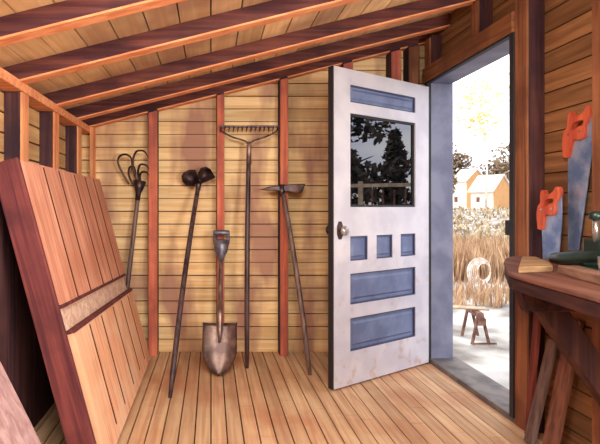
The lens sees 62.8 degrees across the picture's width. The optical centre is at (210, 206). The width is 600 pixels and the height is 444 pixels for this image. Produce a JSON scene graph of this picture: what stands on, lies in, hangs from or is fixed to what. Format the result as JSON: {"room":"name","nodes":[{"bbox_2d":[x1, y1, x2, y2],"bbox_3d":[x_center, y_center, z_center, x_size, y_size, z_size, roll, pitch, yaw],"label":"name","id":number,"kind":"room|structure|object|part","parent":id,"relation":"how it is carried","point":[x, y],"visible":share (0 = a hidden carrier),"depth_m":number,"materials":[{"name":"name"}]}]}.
{"room":"garden tool shed","nodes":[
{"label":"garden tool shed","id":0,"kind":"room"},
{"bbox_2d":[0,67,89,174],"bbox_3d":[-1.003,0.180,1.175,0.154,2.000,5.350,0,0,0],"label":"wall","id":1,"kind":"structure","parent":0,"point":[33,129],"depth_m":2.75,"materials":[{"name":"brown wood"}]},
{"bbox_3d":[-0.973,-0.594,1.125,0.094,0.048,5.250,0,0,0],"label":"plate","id":2,"kind":"part","parent":1,"relation":"part of","materials":[{"name":"brown wood"}]},
{"bbox_2d":[0,0,475,127],"bbox_3d":[0.325,-1.034,1.150,3.250,0.891,5.700,0,0,0],"label":"ceiling","id":3,"kind":"structure","parent":0,"point":[103,62],"depth_m":2.78,"materials":[{"name":"brown wood"}]},
{"bbox_2d":[82,44,424,355],"bbox_3d":[0.325,-0.145,3.723,2.850,2.650,0.174,0,0,0],"label":"wall","id":4,"kind":"structure","parent":0,"point":[175,141],"depth_m":3.75,"materials":[{"name":"brown wood"}]},
{"bbox_2d":[34,352,543,443],"bbox_3d":[0.325,1.175,1.175,2.850,0.090,5.350,0,0,0],"label":"floor","id":5,"kind":"structure","parent":0,"point":[274,400],"depth_m":2.68,"materials":[{"name":"brown wood"}]},
{"bbox_2d":[0,362,40,443],"bbox_3d":[-0.650,0.654,1.327,0.507,0.977,0.553,0,0,0],"label":"leaning board","id":6,"kind":"object","parent":5,"relation":"on","point":[16,427],"visible":1,"depth_m":1.53,"materials":[{"name":"pink wood"}]},
{"bbox_2d":[0,201,54,427],"bbox_3d":[-0.915,0.495,2.420,0.022,1.270,1.620,0,0,0],"label":"board","id":7,"kind":"object","parent":5,"relation":"on","point":[21,358],"visible":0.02,"depth_m":2.25,"materials":[{"name":"brown wood"}]},
{"bbox_2d":[0,157,150,443],"bbox_3d":[-0.672,0.457,2.717,0.479,1.326,1.465,0,0,0],"label":"panel","id":8,"kind":"object","parent":5,"relation":"on","point":[88,327],"visible":1,"depth_m":2.21,"materials":[{"name":"brown wood"}]},
{"bbox_2d":[117,150,148,288],"bbox_3d":[-0.593,0.350,3.630,0.229,1.564,0.212,0,0,-15],"label":"fork","id":9,"kind":"object","parent":5,"relation":"on","point":[139,185],"visible":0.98,"depth_m":3.64,"materials":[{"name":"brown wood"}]},
{"bbox_3d":[-0.619,0.510,3.627,0.034,1.244,0.205,0,0,44],"label":"handle","id":10,"kind":"part","parent":9,"relation":"part of","materials":[{"name":"brown wood"}]},
{"bbox_2d":[133,180,145,200],"bbox_3d":[-0.549,-0.127,3.699,0.104,0.158,0.103,0,0,0],"label":"socket","id":11,"kind":"object","parent":9,"relation":"attached to","point":[139,185],"depth_m":3.67,"materials":[{"name":"metal"}]},
{"bbox_2d":[168,167,215,397],"bbox_3d":[-0.212,0.415,3.280,0.252,1.441,0.871,0,0,19],"label":"grubbing hoe","id":12,"kind":"object","parent":5,"relation":"on","point":[190,177],"visible":1,"depth_m":3.31,"materials":[{"name":"brown wood"}]},
{"bbox_3d":[-0.173,0.456,3.253,0.045,1.360,0.858,0,0,11],"label":"handle","id":13,"kind":"part","parent":12,"relation":"part of","materials":[{"name":"brown wood"}]},
{"bbox_3d":[-0.162,-0.221,3.645,0.126,0.122,0.030,0,0,0],"label":"blade","id":14,"kind":"part","parent":12,"relation":"part of","materials":[{"name":"metal"}]},
{"bbox_2d":[196,174,201,189],"bbox_3d":[-0.089,-0.187,3.644,0.048,0.133,0.105,0,0,7],"label":"socket","id":15,"kind":"object","parent":12,"relation":"attached to","point":[198,176],"depth_m":3.62,"materials":[{"name":"metal"}]},
{"bbox_3d":[-0.038,-0.238,3.632,0.145,0.133,0.045,0,0,0],"label":"blade","id":16,"kind":"part","parent":12,"relation":"part of","materials":[{"name":"metal"}]},
{"bbox_2d":[202,230,236,375],"bbox_3d":[0.061,0.648,3.384,0.242,0.956,0.428,0,0,0],"label":"shovel","id":17,"kind":"object","parent":5,"relation":"on","point":[219,340],"visible":1,"depth_m":3.29,"materials":[{"name":"metal"}]},
{"bbox_3d":[0.060,0.963,3.250,0.240,0.327,0.161,0,0,0],"label":"blade","id":18,"kind":"part","parent":17,"relation":"part of","materials":[{"name":"metal"}]},
{"bbox_2d":[217,300,222,342],"bbox_3d":[0.063,0.790,3.333,0.042,0.280,0.133,0,0,0],"label":"socket","id":19,"kind":"object","parent":17,"relation":"attached to","point":[220,302],"depth_m":3.31,"materials":[{"name":"metal"}]},
{"bbox_2d":[220,125,278,367],"bbox_3d":[0.287,0.259,3.490,0.448,1.746,0.264,0,0,0],"label":"rake","id":20,"kind":"object","parent":5,"relation":"on","point":[248,151],"visible":1,"depth_m":3.50,"materials":[{"name":"brown wood"}]},
{"bbox_3d":[0.265,0.335,3.488,0.040,1.594,0.260,0,0,8],"label":"handle","id":21,"kind":"part","parent":20,"relation":"part of","materials":[{"name":"brown wood"}]},
{"bbox_2d":[259,184,311,374],"bbox_3d":[0.531,0.480,3.417,0.338,1.306,0.396,0,0,0],"label":"mattock","id":22,"kind":"object","parent":5,"relation":"on","point":[281,188],"visible":1,"depth_m":3.43,"materials":[{"name":"brown wood"}]},
{"bbox_3d":[0.604,0.488,3.415,0.045,1.289,0.412,0,0,-21],"label":"handle","id":23,"kind":"part","parent":22,"relation":"part of","materials":[{"name":"brown wood"}]},
{"bbox_2d":[524,313,540,433],"bbox_3d":[1.575,0.794,2.345,0.070,0.649,0.035,0,0,0],"label":"board","id":24,"kind":"object","parent":5,"relation":"on","point":[536,328],"visible":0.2,"depth_m":2.33,"materials":[{"name":"brown wood"}]},
{"bbox_2d":[524,338,557,443],"bbox_3d":[1.562,0.873,2.270,0.135,0.490,0.055,0,0,0],"label":"board","id":25,"kind":"object","parent":5,"relation":"on","point":[550,353],"visible":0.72,"depth_m":2.26,"materials":[{"name":"brown wood"}]},
{"bbox_2d":[542,320,584,443],"bbox_3d":[1.585,0.813,2.165,0.150,0.611,0.090,0,0,0],"label":"board","id":26,"kind":"object","parent":5,"relation":"on","point":[564,377],"visible":0.61,"depth_m":2.15,"materials":[{"name":"brown wood"}]},
{"bbox_2d":[422,0,599,443],"bbox_3d":[1.647,0.280,1.175,0.165,3.500,5.350,0,0,0],"label":"wall","id":27,"kind":"structure","parent":0,"point":[557,42],"depth_m":2.40,"materials":[{"name":"brown wood"}]},
{"bbox_2d":[326,66,429,389],"bbox_3d":[1.156,0.127,3.219,1.003,1.983,0.162,0,0,-33],"label":"door","id":28,"kind":"structure","parent":27,"relation":"in","point":[378,228],"depth_m":3.17,"materials":[{"name":"white paint"}]},
{"bbox_3d":[0.797,0.145,2.962,0.052,0.111,0.005,0,0,-33],"label":"knob plate","id":29,"kind":"part","parent":28,"relation":"part of","materials":[{"name":"metal"}]},
{"bbox_3d":[0.811,0.145,2.939,0.062,0.062,0.060,0,0,-33],"label":"knob","id":30,"kind":"part","parent":28,"relation":"part of","materials":[{"name":"silver metal"}]},
{"bbox_3d":[0.933,0.263,3.079,0.166,0.155,0.029,0,0,-33],"label":"panel","id":31,"kind":"part","parent":28,"relation":"part of","materials":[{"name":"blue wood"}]},
{"bbox_3d":[1.145,-0.295,3.213,0.666,0.588,0.004,0,0,-33],"label":"glass pane","id":32,"kind":"part","parent":28,"relation":"part of","materials":[{"name":"clear glass"}]},
{"bbox_3d":[1.145,0.805,3.214,0.668,0.210,0.029,0,0,-33],"label":"panel","id":33,"kind":"part","parent":28,"relation":"part of","materials":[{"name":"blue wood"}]},
{"bbox_3d":[1.145,0.517,3.214,0.668,0.195,0.029,0,0,-33],"label":"panel","id":34,"kind":"part","parent":28,"relation":"part of","materials":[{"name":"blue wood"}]},
{"bbox_3d":[1.145,-0.715,3.214,0.668,0.110,0.029,0,0,-33],"label":"panel","id":35,"kind":"part","parent":28,"relation":"part of","materials":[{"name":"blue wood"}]},
{"bbox_3d":[1.145,0.263,3.214,0.166,0.155,0.029,0,0,-33],"label":"panel","id":36,"kind":"part","parent":28,"relation":"part of","materials":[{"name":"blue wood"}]},
{"bbox_3d":[1.356,0.263,3.349,0.166,0.155,0.029,0,0,-33],"label":"panel","id":37,"kind":"part","parent":28,"relation":"part of","materials":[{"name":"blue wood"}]},
{"bbox_2d":[425,83,430,357],"bbox_3d":[1.586,0.100,3.507,0.028,2.000,0.035,0,0,0],"label":"trim","id":38,"kind":"structure","parent":27,"relation":"attached to","point":[427,84],"depth_m":3.49,"materials":[{"name":"black"}]},
{"bbox_2d":[431,83,452,357],"bbox_3d":[1.680,0.115,3.507,0.160,2.030,0.035,0,0,0],"label":"trim","id":39,"kind":"structure","parent":27,"relation":"attached to","point":[441,93],"depth_m":3.49,"materials":[{"name":"blue paint"}]},
{"bbox_2d":[425,32,514,83],"bbox_3d":[1.680,-0.917,3.010,0.160,0.035,1.030,0,0,0],"label":"trim","id":40,"kind":"structure","parent":27,"relation":"attached to","point":[500,51],"depth_m":3.01,"materials":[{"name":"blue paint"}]},
{"bbox_2d":[429,357,514,423],"bbox_3d":[1.692,1.145,3.010,0.215,0.090,1.030,0,0,0],"label":"threshold","id":41,"kind":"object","parent":27,"relation":"attached to","point":[485,388],"depth_m":3.01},
{"bbox_2d":[505,220,508,234],"bbox_3d":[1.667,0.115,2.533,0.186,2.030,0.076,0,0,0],"label":"strike plate","id":42,"kind":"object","parent":27,"relation":"attached to","point":[506,221],"depth_m":2.55,"materials":[{"name":"black metal"}]},
{"bbox_2d":[509,34,514,417],"bbox_3d":[1.586,0.100,2.514,0.028,2.000,0.033,0,0,0],"label":"trim","id":43,"kind":"structure","parent":27,"relation":"attached to","point":[512,37],"depth_m":2.51,"materials":[{"name":"black wood"}]},
{"bbox_2d":[537,187,562,259],"bbox_3d":[1.600,0.204,2.260,0.027,0.592,0.154,0,-1,0],"label":"saw","id":44,"kind":"object","parent":27,"relation":"hanging from","point":[549,216],"visible":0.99,"depth_m":2.25,"materials":[{"name":"blue metal"}]},
{"bbox_3d":[1.600,0.009,2.268,0.026,0.203,0.147,0,-1,0],"label":"saw handle","id":45,"kind":"part","parent":44,"relation":"part of","materials":[{"name":"orange plastic"}]},
{"bbox_3d":[1.600,0.223,2.251,0.003,0.554,0.135,0,-1,0],"label":"saw blade","id":46,"kind":"part","parent":44,"relation":"part of","materials":[{"name":"blue metal"}]},
{"bbox_2d":[503,256,599,405],"bbox_3d":[1.318,0.576,1.635,0.635,0.662,1.570,0,0,0],"label":"workbench","id":47,"kind":"object","parent":27,"relation":"attached to","point":[551,296],"visible":0.93,"depth_m":1.76,"materials":[{"name":"brown wood"}]},
{"bbox_2d":[518,256,552,272],"bbox_3d":[1.318,0.233,1.945,0.106,0.024,0.469,0,0,34],"label":"wood offcut","id":48,"kind":"object","parent":47,"relation":"on","point":[528,264],"visible":1,"depth_m":1.81,"materials":[{"name":"beige wood"}]},
{"bbox_3d":[1.366,0.343,1.766,0.392,0.074,0.049,0,0,0],"label":"cross rail","id":49,"kind":"part","parent":47,"relation":"part of","materials":[{"name":"brown wood"}]},
{"bbox_2d":[548,211,599,270],"bbox_3d":[1.385,0.130,1.766,0.099,0.230,0.421,0,0,0],"label":"bench vise","id":50,"kind":"object","parent":47,"relation":"on","point":[589,257],"visible":0.86,"depth_m":1.74,"materials":[{"name":"green metal"}]},
{"bbox_2d":[558,265,599,284],"bbox_3d":[1.235,0.229,1.450,0.070,0.030,0.638,0,0,14],"label":"board","id":51,"kind":"object","parent":47,"relation":"on","point":[579,272],"visible":1,"depth_m":1.62,"materials":[{"name":"brown wood"}]},
{"bbox_2d":[562,105,591,250],"bbox_3d":[1.645,-0.122,2.152,0.030,0.641,0.167,0,2,0],"label":"saw","id":52,"kind":"object","parent":27,"relation":"hanging from","point":[576,141],"visible":0.91,"depth_m":2.15,"materials":[{"name":"blue metal"}]},
{"bbox_3d":[1.645,-0.332,2.150,0.029,0.219,0.159,0,2,0],"label":"saw handle","id":53,"kind":"part","parent":52,"relation":"part of","materials":[{"name":"orange plastic"}]},
{"label":"outside","id":54,"kind":"structure","parent":0,"visible":0},
{"bbox_2d":[453,208,508,388],"bbox_3d":[61.740,1.105,58.000,120.000,1.909,230.000,0,0,0],"label":"ground","id":55,"kind":"structure","parent":54,"point":[492,361],"depth_m":7.60,"materials":[{"name":"white snow"}]},
{"bbox_2d":[453,174,457,193],"bbox_3d":[38.132,-2.587,78.134,3.966,5.846,3.648,0,0,0],"label":"tree","id":56,"kind":"object","parent":55,"relation":"on","point":[455,181],"visible":0.09,"depth_m":77.36,"materials":[{"name":"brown plant"}]},
{"bbox_2d":[453,149,473,174],"bbox_3d":[59.994,-6.952,117.217,6.421,14.594,7.696,0,0,0],"label":"tree","id":57,"kind":"object","parent":55,"relation":"on","point":[456,161],"visible":0.55,"depth_m":115.83,"materials":[{"name":"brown plant"}]},
{"bbox_2d":[453,168,482,207],"bbox_3d":[48.900,-3.460,91.000,5.900,7.480,3.600,0,0,-24],"label":"farmhouse","id":58,"kind":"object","parent":55,"relation":"on","point":[466,177],"visible":0.59,"depth_m":89.51,"materials":[{"name":"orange wood"}]},
{"bbox_2d":[461,305,496,344],"bbox_3d":[4.012,1.787,7.301,0.385,0.472,0.599,0,0,0],"label":"sawhorse","id":59,"kind":"object","parent":55,"relation":"on","point":[480,320],"visible":0.83,"depth_m":7.04,"materials":[{"name":"reddish brown wood"}]},
{"bbox_3d":[3.988,1.796,7.537,0.134,0.454,0.037,0,0,-5],"label":"leg","id":60,"kind":"part","parent":59,"relation":"part of","materials":[{"name":"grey wood"}]},
{"bbox_2d":[453,305,485,307],"bbox_3d":[3.060,1.455,7.314,2.166,0.186,0.073,0,0,2],"label":"wooden pole","id":61,"kind":"object","parent":59,"relation":"on","point":[453,305],"visible":0.17,"depth_m":7.26,"materials":[{"name":"brown wood"}]},
{"bbox_2d":[453,306,488,310],"bbox_3d":[3.060,1.455,7.224,2.166,0.186,0.073,0,0,2],"label":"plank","id":62,"kind":"object","parent":59,"relation":"on","point":[454,307],"visible":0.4,"depth_m":7.17,"materials":[{"name":"brown wood"}]},
{"bbox_3d":[3.885,1.796,7.056,0.134,0.454,0.037,0,0,-5],"label":"leg","id":63,"kind":"part","parent":59,"relation":"part of","materials":[{"name":"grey wood"}]},
{"bbox_3d":[4.138,1.796,7.537,0.134,0.454,0.037,0,0,5],"label":"leg","id":64,"kind":"part","parent":59,"relation":"part of","materials":[{"name":"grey wood"}]},
{"bbox_3d":[4.007,2.003,7.032,0.353,0.026,0.026,0,0,-1],"label":"foot rail","id":65,"kind":"part","parent":59,"relation":"part of","materials":[{"name":"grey wood"}]},
{"bbox_3d":[4.035,1.796,7.056,0.134,0.454,0.037,0,0,5],"label":"leg","id":66,"kind":"part","parent":59,"relation":"part of","materials":[{"name":"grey wood"}]},
{"bbox_2d":[467,258,490,286],"bbox_3d":[6.751,1.633,12.059,0.793,0.730,0.087,0,0,-20],"label":"coil","id":67,"kind":"object","parent":55,"relation":"on","point":[475,262],"visible":0.87,"depth_m":12.01,"materials":[{"name":"white"}]},
{"bbox_2d":[453,233,506,250],"bbox_3d":[11.213,1.560,19.872,7.050,0.997,3.020,0,0,0],"label":"weeds","id":68,"kind":"object","parent":55,"relation":"on","point":[500,239],"visible":0.02,"depth_m":20.15,"materials":[{"name":"beige plant"}]},
{"bbox_2d":[453,229,508,282],"bbox_3d":[8.576,1.435,15.706,4.677,1.289,8.732,0,0,33],"label":"dry grass","id":69,"kind":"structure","parent":55,"relation":"on","point":[495,253],"depth_m":13.38,"materials":[{"name":"beige plant"}]},
{"bbox_2d":[453,72,508,206],"bbox_3d":[35.760,-8.877,61.708,9.518,18.423,6.559,0,0,0],"label":"tree","id":70,"kind":"object","parent":55,"relation":"on","point":[471,120],"visible":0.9,"depth_m":62.03,"materials":[{"name":"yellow plant"}]},
{"bbox_2d":[453,275,508,307],"bbox_3d":[5.927,1.805,10.521,3.591,0.550,2.098,0,0,0],"label":"grass","id":71,"kind":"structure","parent":55,"relation":"on","point":[482,296],"depth_m":10.11,"materials":[{"name":"beige plant"}]},
{"bbox_2d":[453,206,508,239],"bbox_3d":[21.202,0.860,39.951,14.024,2.226,42.264,0,0,33],"label":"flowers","id":72,"kind":"object","parent":55,"relation":"on","point":[485,210],"visible":0.28,"depth_m":34.83,"materials":[{"name":"beige plant"}]},
{"bbox_2d":[467,174,508,207],"bbox_3d":[40.800,-2.210,70.000,4.500,4.980,4.100,0,0,-24],"label":"shed","id":73,"kind":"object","parent":55,"relation":"on","point":[498,184],"visible":0.74,"depth_m":68.68,"materials":[{"name":"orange wood"}]},
{"bbox_2d":[472,159,508,180],"bbox_3d":[58.712,-4.917,100.079,7.748,10.518,6.910,0,0,0],"label":"tree","id":74,"kind":"object","parent":55,"relation":"on","point":[495,170],"visible":0.21,"depth_m":99.44,"materials":[{"name":"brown plant"}]},
{"bbox_2d":[491,141,508,177],"bbox_3d":[67.724,-7.439,110.382,7.222,15.569,8.180,0,0,0],"label":"tree","id":75,"kind":"object","parent":55,"relation":"on","point":[505,164],"visible":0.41,"depth_m":109.40,"materials":[{"name":"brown plant"}]}
]}

